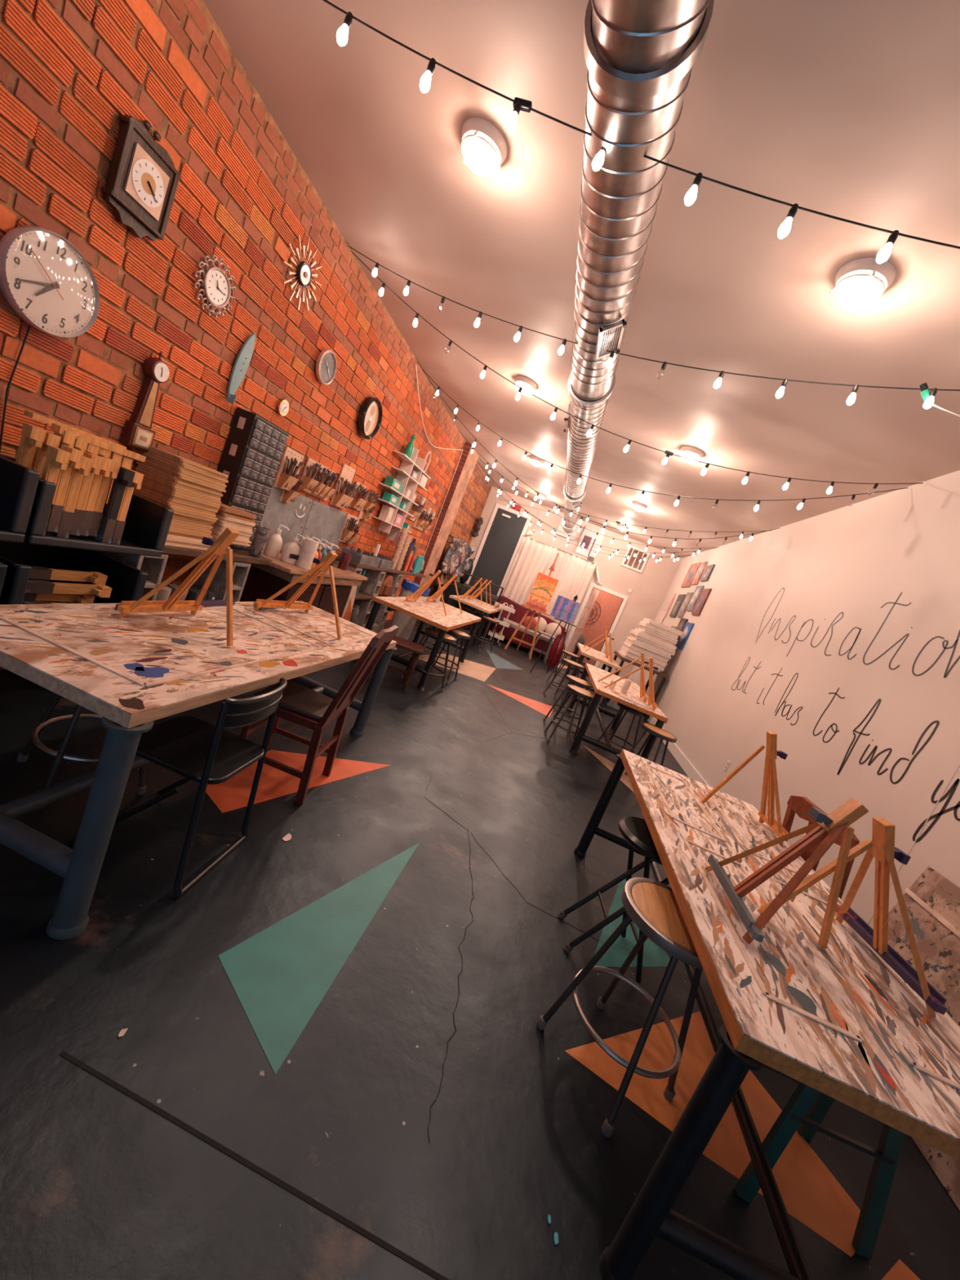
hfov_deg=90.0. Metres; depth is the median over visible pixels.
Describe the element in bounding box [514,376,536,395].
ceiling lamp
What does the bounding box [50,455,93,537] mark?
easel
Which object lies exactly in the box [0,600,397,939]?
work table
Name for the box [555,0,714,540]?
air duct
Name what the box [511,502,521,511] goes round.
exit sign
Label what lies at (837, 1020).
work table
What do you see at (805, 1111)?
stool
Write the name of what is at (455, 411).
socket
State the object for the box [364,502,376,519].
brushes
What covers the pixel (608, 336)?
register
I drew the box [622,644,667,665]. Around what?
canvas
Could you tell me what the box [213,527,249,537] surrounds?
plywood panel
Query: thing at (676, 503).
bulb
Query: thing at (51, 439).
easel
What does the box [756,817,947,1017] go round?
easel
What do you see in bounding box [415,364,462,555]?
cable
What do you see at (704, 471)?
bulb
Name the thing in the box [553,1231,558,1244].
chip
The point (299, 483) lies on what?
brushes
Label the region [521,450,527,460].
bulb
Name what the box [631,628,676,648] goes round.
canvas
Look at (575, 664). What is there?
round stool
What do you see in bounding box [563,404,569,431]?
register
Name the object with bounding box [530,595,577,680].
easel
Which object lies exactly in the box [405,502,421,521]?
rack
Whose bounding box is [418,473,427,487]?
carton
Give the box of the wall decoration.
[586,600,600,624]
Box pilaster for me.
[413,441,478,588]
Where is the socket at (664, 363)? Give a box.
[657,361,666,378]
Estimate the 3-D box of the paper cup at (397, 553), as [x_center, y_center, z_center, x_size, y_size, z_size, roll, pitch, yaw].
[-1.186,-1.244,6.878,0.100,0.066,0.100,23,8,7]
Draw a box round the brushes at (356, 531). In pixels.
[351,525,359,543]
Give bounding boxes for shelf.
[0,537,147,604]
[373,447,431,542]
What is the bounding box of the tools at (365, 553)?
[351,546,375,557]
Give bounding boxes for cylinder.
[248,524,270,558]
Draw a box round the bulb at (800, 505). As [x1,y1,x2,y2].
[796,497,805,509]
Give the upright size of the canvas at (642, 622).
0.040 m
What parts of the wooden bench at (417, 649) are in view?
seat, leg, leg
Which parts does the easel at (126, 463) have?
leg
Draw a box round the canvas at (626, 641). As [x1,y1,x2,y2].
[625,640,669,660]
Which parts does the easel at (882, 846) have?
leg, leg, leg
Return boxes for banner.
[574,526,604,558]
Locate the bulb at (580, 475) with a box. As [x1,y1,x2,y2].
[577,474,582,484]
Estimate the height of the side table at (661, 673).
0.930 m
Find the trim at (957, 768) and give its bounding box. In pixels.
[867,762,959,924]
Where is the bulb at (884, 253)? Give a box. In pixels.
[875,230,898,263]
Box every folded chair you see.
[437,573,446,600]
[439,574,448,600]
[440,573,447,601]
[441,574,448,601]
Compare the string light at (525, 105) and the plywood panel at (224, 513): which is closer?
the string light at (525, 105)
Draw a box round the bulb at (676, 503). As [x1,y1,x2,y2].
[674,495,679,506]
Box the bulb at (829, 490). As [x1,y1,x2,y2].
[826,481,834,493]
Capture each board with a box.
[24,537,272,564]
[335,554,425,577]
[341,586,357,621]
[354,591,391,599]
[887,866,959,1210]
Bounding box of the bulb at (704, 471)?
[700,462,709,475]
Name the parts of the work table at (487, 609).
leg, leg, leg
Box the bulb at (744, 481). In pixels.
[742,471,750,484]
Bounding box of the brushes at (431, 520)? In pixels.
[427,518,435,529]
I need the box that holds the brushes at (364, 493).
[355,484,373,509]
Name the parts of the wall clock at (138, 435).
box panel, neck panel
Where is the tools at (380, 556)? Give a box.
[371,552,391,560]
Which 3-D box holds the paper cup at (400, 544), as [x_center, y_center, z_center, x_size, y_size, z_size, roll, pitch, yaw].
[-1.137,-1.369,6.859,0.100,0.066,0.100,23,8,7]
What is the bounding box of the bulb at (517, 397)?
[515,386,522,400]
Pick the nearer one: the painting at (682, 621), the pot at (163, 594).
the pot at (163, 594)
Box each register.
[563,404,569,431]
[572,501,582,508]
[595,318,626,359]
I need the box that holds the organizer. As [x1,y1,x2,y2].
[217,406,288,551]
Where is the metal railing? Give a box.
[451,571,504,635]
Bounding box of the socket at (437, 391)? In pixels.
[435,386,439,395]
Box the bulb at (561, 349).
[557,338,566,355]
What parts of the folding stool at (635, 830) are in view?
leg, leg, leg, seat, leg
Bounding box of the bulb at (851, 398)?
[846,384,858,405]
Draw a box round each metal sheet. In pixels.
[260,484,313,550]
[297,499,346,552]
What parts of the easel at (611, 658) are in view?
leg, leg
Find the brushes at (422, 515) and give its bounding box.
[418,510,428,525]
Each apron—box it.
[440,536,458,574]
[448,539,462,574]
[450,541,465,575]
[452,542,466,575]
[454,543,466,577]
[457,543,467,577]
[460,544,471,577]
[464,546,475,572]
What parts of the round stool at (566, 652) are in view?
leg, leg, leg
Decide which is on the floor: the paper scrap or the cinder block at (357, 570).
the paper scrap
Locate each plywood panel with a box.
[133,488,215,514]
[133,488,216,517]
[133,491,217,519]
[135,466,221,498]
[135,469,221,501]
[136,461,222,493]
[137,464,222,497]
[140,483,218,510]
[140,485,217,512]
[141,461,226,492]
[142,452,225,484]
[142,453,226,487]
[142,475,221,503]
[142,478,220,506]
[142,480,220,508]
[145,458,225,489]
[146,450,228,483]
[147,448,226,479]
[148,445,228,477]
[164,542,208,550]
[166,537,230,548]
[167,533,202,542]
[168,528,212,537]
[170,523,212,533]
[172,518,213,528]
[173,511,216,522]
[173,513,214,524]
[210,533,248,544]
[211,530,249,541]
[212,524,251,535]
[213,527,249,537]
[214,521,252,532]
[215,513,254,526]
[217,511,255,523]
[217,518,252,528]
[218,506,256,519]
[220,502,257,517]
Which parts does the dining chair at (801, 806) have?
leg, rail, leg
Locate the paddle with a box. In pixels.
[661,593,675,623]
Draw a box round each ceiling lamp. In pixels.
[460,117,506,177]
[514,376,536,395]
[529,455,543,466]
[536,491,546,499]
[617,524,628,532]
[631,502,646,511]
[679,446,703,463]
[829,257,896,308]
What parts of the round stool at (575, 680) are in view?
leg, leg, leg, seat, leg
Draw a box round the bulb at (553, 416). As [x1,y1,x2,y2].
[550,406,557,420]
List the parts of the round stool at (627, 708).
leg, leg, leg, seat, leg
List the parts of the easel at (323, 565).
leg, leg, leg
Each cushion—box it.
[499,616,554,644]
[523,616,537,629]
[533,617,546,631]
[545,622,561,637]
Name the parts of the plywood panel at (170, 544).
plywood panel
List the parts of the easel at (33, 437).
leg, leg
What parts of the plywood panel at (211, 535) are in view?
plywood panel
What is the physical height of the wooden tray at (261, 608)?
0.020 m
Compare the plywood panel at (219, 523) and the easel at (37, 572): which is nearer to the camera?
the easel at (37, 572)
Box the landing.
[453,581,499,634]
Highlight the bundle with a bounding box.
[471,516,483,537]
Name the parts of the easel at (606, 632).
leg, leg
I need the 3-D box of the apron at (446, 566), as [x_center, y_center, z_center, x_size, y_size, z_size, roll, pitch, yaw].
[-0.623,-1.773,10.092,0.204,0.782,0.470,23,8,7]
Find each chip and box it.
[118,1027,128,1037]
[547,1214,551,1223]
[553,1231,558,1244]
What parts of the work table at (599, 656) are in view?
leg, leg, leg, leg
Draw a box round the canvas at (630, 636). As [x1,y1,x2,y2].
[629,635,674,655]
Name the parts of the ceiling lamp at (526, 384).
glass dish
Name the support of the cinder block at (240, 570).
on the shelf board
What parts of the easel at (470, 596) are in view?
leg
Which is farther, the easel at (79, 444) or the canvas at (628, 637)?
the canvas at (628, 637)
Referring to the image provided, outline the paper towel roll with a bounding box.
[295,537,319,569]
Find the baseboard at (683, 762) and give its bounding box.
[647,715,708,786]
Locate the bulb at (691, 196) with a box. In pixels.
[684,172,702,205]
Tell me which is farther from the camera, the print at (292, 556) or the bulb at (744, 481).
the print at (292, 556)
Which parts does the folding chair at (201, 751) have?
leg, leg, seat, leg, panel, backrest, leg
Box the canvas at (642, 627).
[639,625,677,641]
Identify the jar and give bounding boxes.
[337,551,351,570]
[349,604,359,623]
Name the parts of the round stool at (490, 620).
leg, leg, leg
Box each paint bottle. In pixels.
[263,524,289,557]
[280,533,305,564]
[311,541,324,568]
[315,542,329,566]
[316,538,328,550]
[320,541,333,560]
[325,543,338,555]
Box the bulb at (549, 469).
[547,463,553,472]
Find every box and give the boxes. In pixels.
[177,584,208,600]
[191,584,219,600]
[382,491,399,506]
[383,475,403,493]
[392,513,403,527]
[409,470,418,480]
[586,555,594,562]
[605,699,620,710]
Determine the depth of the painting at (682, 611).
9.71 m
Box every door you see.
[465,502,532,596]
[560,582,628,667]
[627,610,667,683]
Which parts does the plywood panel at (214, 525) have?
plywood panel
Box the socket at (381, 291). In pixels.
[378,282,385,296]
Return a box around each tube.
[400,543,411,570]
[402,542,413,570]
[403,550,413,572]
[406,556,413,572]
[411,546,416,557]
[412,538,416,551]
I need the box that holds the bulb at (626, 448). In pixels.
[623,440,631,452]
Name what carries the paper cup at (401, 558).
on the paper cup at (399, 562)
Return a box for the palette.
[613,690,627,697]
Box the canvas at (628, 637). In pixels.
[626,636,671,656]
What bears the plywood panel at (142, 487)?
on the plywood panel at (140, 490)
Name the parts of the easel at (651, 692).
leg, leg, leg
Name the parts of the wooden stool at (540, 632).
leg, seat, leg, leg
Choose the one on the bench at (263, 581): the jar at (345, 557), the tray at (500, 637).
the jar at (345, 557)
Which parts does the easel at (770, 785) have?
leg, leg, leg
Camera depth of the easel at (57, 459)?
2.00 m
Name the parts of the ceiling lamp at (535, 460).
glass dish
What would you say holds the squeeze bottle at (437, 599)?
on the work table at (431, 612)
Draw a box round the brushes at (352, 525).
[343,517,358,538]
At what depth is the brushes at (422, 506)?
7.73 m
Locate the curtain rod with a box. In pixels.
[522,534,598,565]
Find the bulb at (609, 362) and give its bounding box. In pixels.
[605,351,614,368]
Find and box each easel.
[15,422,46,468]
[22,600,79,604]
[23,592,95,603]
[25,579,111,597]
[28,565,107,584]
[31,431,61,477]
[40,444,71,535]
[45,444,84,532]
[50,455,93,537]
[53,430,75,448]
[69,451,103,535]
[72,435,88,452]
[79,454,113,536]
[85,443,100,455]
[88,456,120,536]
[95,466,135,543]
[97,447,111,458]
[102,451,123,512]
[102,455,133,516]
[111,468,143,544]
[116,527,239,646]
[253,551,342,639]
[404,569,446,615]
[426,573,462,613]
[461,577,482,605]
[468,579,487,604]
[471,580,491,605]
[504,552,559,658]
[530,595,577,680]
[582,630,608,657]
[586,632,613,662]
[598,652,648,702]
[604,657,657,710]
[700,731,788,844]
[704,797,868,949]
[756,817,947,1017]
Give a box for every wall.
[0,0,492,670]
[455,486,682,679]
[576,586,622,665]
[635,470,959,928]
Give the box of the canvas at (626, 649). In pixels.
[622,645,666,666]
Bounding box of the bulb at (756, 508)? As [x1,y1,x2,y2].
[753,499,760,511]
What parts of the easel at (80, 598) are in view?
leg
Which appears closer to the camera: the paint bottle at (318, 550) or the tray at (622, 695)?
the paint bottle at (318, 550)
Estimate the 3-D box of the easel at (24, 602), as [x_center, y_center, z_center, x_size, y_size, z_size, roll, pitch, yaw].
[-2.004,-0.148,2.334,0.079,0.052,0.375,23,7,10]
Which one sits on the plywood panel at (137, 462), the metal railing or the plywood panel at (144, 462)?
the plywood panel at (144, 462)
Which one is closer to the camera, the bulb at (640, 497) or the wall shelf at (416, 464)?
the bulb at (640, 497)
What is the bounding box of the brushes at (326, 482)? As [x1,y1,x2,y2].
[321,470,335,495]
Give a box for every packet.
[403,488,410,497]
[412,493,417,502]
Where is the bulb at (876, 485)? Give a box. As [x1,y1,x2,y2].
[867,483,879,495]
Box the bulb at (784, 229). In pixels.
[777,203,798,239]
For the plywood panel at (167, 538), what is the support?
on the plywood panel
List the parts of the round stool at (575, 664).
leg, leg, leg, seat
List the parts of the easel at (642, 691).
leg, leg, leg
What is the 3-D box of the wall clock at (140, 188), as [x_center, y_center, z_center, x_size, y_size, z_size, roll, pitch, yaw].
[-1.639,-2.240,2.344,0.069,0.471,0.300,23,8,7]
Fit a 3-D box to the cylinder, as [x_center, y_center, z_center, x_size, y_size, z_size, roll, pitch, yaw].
[-1.762,-0.784,3.839,0.100,0.240,0.100,23,8,7]
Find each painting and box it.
[525,572,558,613]
[550,595,580,623]
[669,594,685,617]
[675,617,688,642]
[675,622,694,649]
[676,592,693,617]
[680,562,701,587]
[685,585,704,611]
[690,561,708,584]
[691,588,711,615]
[700,564,715,582]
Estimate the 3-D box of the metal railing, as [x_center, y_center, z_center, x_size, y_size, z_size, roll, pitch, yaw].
[-0.218,-0.914,11.651,1.240,1.238,0.040,23,8,7]
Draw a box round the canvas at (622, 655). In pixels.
[617,650,661,671]
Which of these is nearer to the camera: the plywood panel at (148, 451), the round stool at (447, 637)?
the plywood panel at (148, 451)
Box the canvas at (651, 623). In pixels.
[642,619,681,635]
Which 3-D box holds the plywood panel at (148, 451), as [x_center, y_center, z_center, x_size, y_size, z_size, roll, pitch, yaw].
[-1.869,-1.110,3.086,0.280,0.015,0.410,23,8,7]
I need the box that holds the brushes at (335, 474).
[326,473,337,497]
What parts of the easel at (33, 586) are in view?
leg, leg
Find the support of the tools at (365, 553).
in the tray at (359, 558)
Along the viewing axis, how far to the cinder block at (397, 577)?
7.12 m
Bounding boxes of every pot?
[155,586,171,600]
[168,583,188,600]
[402,522,410,530]
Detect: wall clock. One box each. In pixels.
[0,225,99,337]
[101,114,180,241]
[120,351,168,453]
[194,254,235,317]
[276,395,288,416]
[283,234,322,310]
[315,348,337,384]
[357,396,382,439]
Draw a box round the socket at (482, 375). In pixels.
[480,364,486,378]
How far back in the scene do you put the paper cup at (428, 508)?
8.06 m
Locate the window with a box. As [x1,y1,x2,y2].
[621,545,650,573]
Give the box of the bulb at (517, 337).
[513,325,522,342]
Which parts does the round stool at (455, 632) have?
leg, leg, leg, seat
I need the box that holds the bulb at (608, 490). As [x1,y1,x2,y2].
[606,483,612,493]
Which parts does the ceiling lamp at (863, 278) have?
glass dish, light bulb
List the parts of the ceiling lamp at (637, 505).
glass dish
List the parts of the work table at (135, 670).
leg, wooden strip, leg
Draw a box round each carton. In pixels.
[378,504,394,522]
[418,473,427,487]
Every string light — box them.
[322,0,959,263]
[346,241,959,417]
[350,248,923,495]
[416,359,778,546]
[420,364,908,511]
[457,429,719,554]
[476,460,687,560]
[476,461,715,557]
[480,458,768,538]
[488,481,692,562]
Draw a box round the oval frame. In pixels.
[422,451,431,472]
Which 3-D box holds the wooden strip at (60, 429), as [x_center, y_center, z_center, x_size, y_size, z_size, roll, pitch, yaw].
[-1.806,-0.936,2.297,0.050,0.035,0.421,23,8,9]
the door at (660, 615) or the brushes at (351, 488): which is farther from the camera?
the door at (660, 615)
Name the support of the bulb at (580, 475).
attached to the string light at (640, 497)
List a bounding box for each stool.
[16,693,146,808]
[400,627,456,691]
[412,625,448,663]
[424,628,470,684]
[457,604,477,638]
[473,615,499,653]
[528,630,555,663]
[536,877,703,1137]
[542,674,593,733]
[543,657,584,703]
[544,684,594,753]
[546,649,579,688]
[558,816,669,982]
[591,702,645,753]
[624,721,677,775]
[733,1064,905,1259]
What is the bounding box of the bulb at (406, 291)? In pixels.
[403,280,410,295]
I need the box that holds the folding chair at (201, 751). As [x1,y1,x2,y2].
[62,677,287,897]
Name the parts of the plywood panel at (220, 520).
plywood panel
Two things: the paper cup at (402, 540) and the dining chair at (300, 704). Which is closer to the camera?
the dining chair at (300, 704)
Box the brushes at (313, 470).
[305,462,325,491]
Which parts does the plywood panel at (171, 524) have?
plywood panel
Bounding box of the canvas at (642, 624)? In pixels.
[639,622,677,639]
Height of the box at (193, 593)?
0.153 m
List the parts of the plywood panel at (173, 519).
plywood panel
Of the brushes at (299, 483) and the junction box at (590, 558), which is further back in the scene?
the junction box at (590, 558)
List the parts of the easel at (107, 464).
leg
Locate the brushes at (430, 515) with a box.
[423,513,433,526]
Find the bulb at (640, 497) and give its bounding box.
[638,490,644,500]
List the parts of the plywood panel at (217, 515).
plywood panel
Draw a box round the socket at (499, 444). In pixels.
[497,436,502,446]
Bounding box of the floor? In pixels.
[0,618,959,1279]
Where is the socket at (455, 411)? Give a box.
[453,404,459,413]
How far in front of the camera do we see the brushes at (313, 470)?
4.57 m
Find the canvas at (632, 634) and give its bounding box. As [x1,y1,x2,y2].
[630,633,675,653]
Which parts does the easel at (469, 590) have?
leg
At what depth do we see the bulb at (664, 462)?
4.04 m
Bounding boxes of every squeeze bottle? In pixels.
[434,595,440,603]
[621,674,631,693]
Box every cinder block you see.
[97,551,168,600]
[192,559,251,601]
[333,559,362,574]
[353,599,373,626]
[359,568,386,596]
[373,604,389,624]
[385,571,403,596]
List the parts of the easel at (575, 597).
leg, leg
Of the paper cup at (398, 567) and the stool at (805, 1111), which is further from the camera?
the paper cup at (398, 567)
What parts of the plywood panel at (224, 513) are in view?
plywood panel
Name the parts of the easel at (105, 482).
leg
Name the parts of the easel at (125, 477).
leg, leg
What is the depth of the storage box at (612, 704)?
8.86 m
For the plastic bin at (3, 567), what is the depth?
1.95 m
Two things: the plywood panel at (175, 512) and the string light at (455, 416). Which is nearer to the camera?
the plywood panel at (175, 512)
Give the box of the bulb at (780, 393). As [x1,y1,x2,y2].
[775,378,787,398]
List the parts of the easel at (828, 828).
leg, leg, leg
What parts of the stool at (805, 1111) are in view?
leg, leg, leg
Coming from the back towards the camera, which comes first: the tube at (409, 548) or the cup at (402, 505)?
the tube at (409, 548)
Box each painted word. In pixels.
[731,657,760,693]
[755,587,959,677]
[756,667,782,705]
[774,672,802,724]
[813,687,844,742]
[836,698,939,784]
[912,777,959,842]
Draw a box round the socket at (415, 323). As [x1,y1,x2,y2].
[413,312,418,327]
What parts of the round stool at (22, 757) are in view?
leg, leg, leg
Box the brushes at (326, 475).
[315,467,329,492]
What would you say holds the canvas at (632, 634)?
on the canvas at (630, 636)
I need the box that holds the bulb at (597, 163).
[591,146,606,171]
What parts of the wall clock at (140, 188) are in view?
dial plate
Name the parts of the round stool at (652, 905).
leg, leg, leg, seat, leg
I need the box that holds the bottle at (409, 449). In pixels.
[403,434,415,458]
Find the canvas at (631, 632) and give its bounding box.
[630,631,675,650]
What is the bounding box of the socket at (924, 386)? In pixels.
[918,382,928,391]
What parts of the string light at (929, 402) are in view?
extension cord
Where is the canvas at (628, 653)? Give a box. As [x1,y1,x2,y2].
[621,647,664,668]
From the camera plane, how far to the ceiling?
2.70 m
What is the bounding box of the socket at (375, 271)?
[372,262,378,276]
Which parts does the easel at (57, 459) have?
leg, leg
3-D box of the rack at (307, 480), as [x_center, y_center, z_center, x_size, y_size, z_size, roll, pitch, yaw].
[-1.581,-1.581,4.803,0.106,0.310,0.550,23,8,7]
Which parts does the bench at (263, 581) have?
door, door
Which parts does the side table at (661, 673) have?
leg, leg, leg, leg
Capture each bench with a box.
[239,552,368,617]
[367,631,423,691]
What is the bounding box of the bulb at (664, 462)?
[662,453,669,464]
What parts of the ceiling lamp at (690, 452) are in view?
glass dish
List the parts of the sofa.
armrest, backrest, armrest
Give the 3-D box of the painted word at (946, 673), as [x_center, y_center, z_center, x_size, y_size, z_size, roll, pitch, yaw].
[3.270,-0.141,4.426,0.001,0.796,3.157,23,8,7]
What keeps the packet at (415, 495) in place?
on the wall shelf at (416, 464)
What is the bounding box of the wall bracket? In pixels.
[595,564,602,585]
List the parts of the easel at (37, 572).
leg, leg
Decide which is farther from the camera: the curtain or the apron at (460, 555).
the curtain
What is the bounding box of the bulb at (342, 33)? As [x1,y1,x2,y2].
[336,11,352,46]
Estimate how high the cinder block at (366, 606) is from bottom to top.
0.410 m
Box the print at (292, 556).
[289,553,298,559]
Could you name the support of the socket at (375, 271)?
attached to the string light at (929, 402)
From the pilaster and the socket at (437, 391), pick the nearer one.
the socket at (437, 391)
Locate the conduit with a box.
[500,497,586,551]
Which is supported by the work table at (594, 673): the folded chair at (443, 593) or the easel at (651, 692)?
the easel at (651, 692)
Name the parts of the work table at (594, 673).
leg, leg, leg, leg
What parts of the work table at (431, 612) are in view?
leg, leg, leg, leg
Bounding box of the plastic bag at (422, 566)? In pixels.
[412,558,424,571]
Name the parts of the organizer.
drawer, drawer, drawer, drawer, drawer, drawer, drawer, drawer, drawer, drawer, drawer, drawer, drawer, drawer, drawer, frame, drawer, drawer, drawer, drawer, drawer, drawer, drawer, drawer, drawer, drawer, drawer, drawer, drawer, drawer, drawer, drawer, drawer, drawer, drawer, drawer, drawer, drawer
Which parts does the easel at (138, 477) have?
leg, leg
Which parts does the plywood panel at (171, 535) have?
plywood panel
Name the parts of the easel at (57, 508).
leg, leg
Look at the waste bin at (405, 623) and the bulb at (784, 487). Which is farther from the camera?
the waste bin at (405, 623)
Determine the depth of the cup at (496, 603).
10.97 m
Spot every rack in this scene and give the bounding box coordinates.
[273,445,304,491]
[279,489,300,503]
[299,457,336,500]
[329,463,355,510]
[337,513,359,544]
[348,481,367,511]
[357,495,375,520]
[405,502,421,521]
[413,507,431,532]
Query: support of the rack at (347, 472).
attached to the wall at (69, 68)
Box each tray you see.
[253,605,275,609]
[339,546,381,567]
[368,552,394,569]
[487,630,504,640]
[493,617,509,627]
[498,603,515,613]
[619,693,645,707]
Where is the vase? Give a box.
[546,631,566,667]
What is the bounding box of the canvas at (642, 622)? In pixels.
[640,621,679,637]
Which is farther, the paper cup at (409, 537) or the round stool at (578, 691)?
the paper cup at (409, 537)
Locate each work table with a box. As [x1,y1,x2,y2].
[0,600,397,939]
[354,596,481,689]
[437,595,501,647]
[564,642,621,706]
[567,662,668,759]
[573,749,959,1279]
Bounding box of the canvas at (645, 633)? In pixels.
[634,628,673,644]
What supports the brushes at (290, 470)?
in the rack at (282, 478)
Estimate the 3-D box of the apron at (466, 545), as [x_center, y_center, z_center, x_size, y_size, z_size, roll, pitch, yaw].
[-0.410,-1.887,11.390,0.207,0.782,0.512,23,8,7]
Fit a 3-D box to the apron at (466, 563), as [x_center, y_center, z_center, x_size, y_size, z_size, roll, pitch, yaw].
[-0.284,-2.000,11.889,0.192,0.622,0.493,21,8,-2]
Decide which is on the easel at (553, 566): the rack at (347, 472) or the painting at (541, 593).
the painting at (541, 593)
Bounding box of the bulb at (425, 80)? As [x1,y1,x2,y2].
[419,57,435,93]
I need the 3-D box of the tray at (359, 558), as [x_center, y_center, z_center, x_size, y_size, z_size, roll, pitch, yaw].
[-1.466,-1.018,5.927,0.260,0.120,0.600,23,8,7]
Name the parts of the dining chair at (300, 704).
leg, leg, seat frame, leg, rail, leg, rail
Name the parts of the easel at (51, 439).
leg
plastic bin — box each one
[0,453,173,556]
[0,455,39,542]
[0,562,7,595]
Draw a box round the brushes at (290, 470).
[283,456,304,489]
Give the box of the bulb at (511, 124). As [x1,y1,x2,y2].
[506,100,520,133]
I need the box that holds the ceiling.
[202,0,959,558]
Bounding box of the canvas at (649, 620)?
[643,617,683,634]
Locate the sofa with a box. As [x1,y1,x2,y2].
[484,595,565,657]
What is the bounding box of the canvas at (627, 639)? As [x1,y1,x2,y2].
[626,638,671,658]
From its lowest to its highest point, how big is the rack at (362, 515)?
0.300 m
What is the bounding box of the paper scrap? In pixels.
[282,833,291,841]
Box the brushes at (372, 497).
[367,489,381,510]
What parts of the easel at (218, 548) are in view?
leg, leg, leg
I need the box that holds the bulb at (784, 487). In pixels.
[782,477,791,489]
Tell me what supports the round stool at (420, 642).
on the floor
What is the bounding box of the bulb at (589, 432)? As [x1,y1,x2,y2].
[586,424,594,436]
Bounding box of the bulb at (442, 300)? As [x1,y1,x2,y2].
[437,296,444,311]
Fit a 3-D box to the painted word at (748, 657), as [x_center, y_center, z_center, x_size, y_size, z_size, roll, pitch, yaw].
[3.201,0.430,5.774,0.001,0.452,0.505,23,8,7]
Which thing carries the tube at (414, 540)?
on the shelf board at (354, 564)
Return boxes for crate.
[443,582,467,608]
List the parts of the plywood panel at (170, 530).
plywood panel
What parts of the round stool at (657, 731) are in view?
leg, leg, leg, seat, leg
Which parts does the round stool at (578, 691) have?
leg, leg, leg, seat, leg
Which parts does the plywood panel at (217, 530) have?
plywood panel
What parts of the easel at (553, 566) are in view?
leg, leg, leg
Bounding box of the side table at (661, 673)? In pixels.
[607,650,668,721]
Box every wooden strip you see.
[23,409,126,448]
[50,422,146,462]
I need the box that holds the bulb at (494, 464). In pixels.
[492,459,497,467]
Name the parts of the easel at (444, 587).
leg, leg, leg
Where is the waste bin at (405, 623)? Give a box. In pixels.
[389,578,430,639]
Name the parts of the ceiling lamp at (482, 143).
glass dish, light bulb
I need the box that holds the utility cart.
[486,602,515,645]
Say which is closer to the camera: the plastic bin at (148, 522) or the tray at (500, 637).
the plastic bin at (148, 522)
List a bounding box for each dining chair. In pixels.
[239,624,398,804]
[782,795,859,898]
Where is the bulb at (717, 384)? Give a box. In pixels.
[713,370,724,388]
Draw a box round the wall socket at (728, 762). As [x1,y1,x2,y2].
[723,760,730,771]
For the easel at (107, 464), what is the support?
in the plastic bin at (148, 522)
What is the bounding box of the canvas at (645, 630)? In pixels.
[638,626,676,644]
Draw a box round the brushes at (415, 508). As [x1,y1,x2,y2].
[412,500,421,517]
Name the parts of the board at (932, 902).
moulding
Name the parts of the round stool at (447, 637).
leg, leg, seat, leg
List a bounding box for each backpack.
[377,573,393,595]
[459,558,475,583]
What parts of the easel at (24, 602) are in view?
leg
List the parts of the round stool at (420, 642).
leg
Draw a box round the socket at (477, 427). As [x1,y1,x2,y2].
[475,421,480,431]
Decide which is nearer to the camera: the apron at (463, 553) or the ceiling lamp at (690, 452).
the ceiling lamp at (690, 452)
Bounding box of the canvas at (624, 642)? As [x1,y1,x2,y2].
[623,641,667,662]
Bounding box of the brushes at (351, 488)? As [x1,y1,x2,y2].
[336,476,361,508]
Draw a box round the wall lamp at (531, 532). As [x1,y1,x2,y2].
[525,528,535,535]
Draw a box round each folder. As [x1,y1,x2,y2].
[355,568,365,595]
[411,555,424,573]
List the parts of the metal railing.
rail, rail, post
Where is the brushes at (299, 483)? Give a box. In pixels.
[288,474,304,502]
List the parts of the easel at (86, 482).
leg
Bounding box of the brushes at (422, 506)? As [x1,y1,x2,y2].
[415,501,425,516]
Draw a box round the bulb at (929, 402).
[923,387,937,408]
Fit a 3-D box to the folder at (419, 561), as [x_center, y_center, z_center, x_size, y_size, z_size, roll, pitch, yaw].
[-1.017,-1.237,7.894,0.030,0.328,0.328,23,8,7]
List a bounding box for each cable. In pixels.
[0,325,31,453]
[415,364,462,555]
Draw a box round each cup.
[392,554,399,560]
[393,550,400,555]
[395,545,403,551]
[395,564,401,570]
[396,540,404,546]
[396,560,403,566]
[398,501,406,511]
[398,536,405,542]
[398,555,404,561]
[399,551,406,557]
[400,532,408,537]
[401,527,408,533]
[401,546,407,553]
[402,542,408,548]
[404,537,410,544]
[405,534,412,540]
[419,496,426,505]
[425,506,431,515]
[493,601,498,608]
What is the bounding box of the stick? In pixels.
[373,543,381,556]
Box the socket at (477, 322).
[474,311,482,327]
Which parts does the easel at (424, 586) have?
leg, leg, leg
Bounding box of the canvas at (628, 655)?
[620,649,663,671]
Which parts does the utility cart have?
post, post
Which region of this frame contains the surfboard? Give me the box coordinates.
[226,333,255,404]
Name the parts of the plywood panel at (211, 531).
plywood panel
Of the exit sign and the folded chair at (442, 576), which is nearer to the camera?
the folded chair at (442, 576)
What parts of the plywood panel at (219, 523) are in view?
plywood panel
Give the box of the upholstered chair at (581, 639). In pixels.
[569,634,584,659]
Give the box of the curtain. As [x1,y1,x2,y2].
[500,536,597,637]
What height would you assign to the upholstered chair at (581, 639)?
0.810 m
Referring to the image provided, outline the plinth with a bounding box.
[363,622,384,633]
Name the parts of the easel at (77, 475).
leg, leg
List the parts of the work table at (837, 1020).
leg, leg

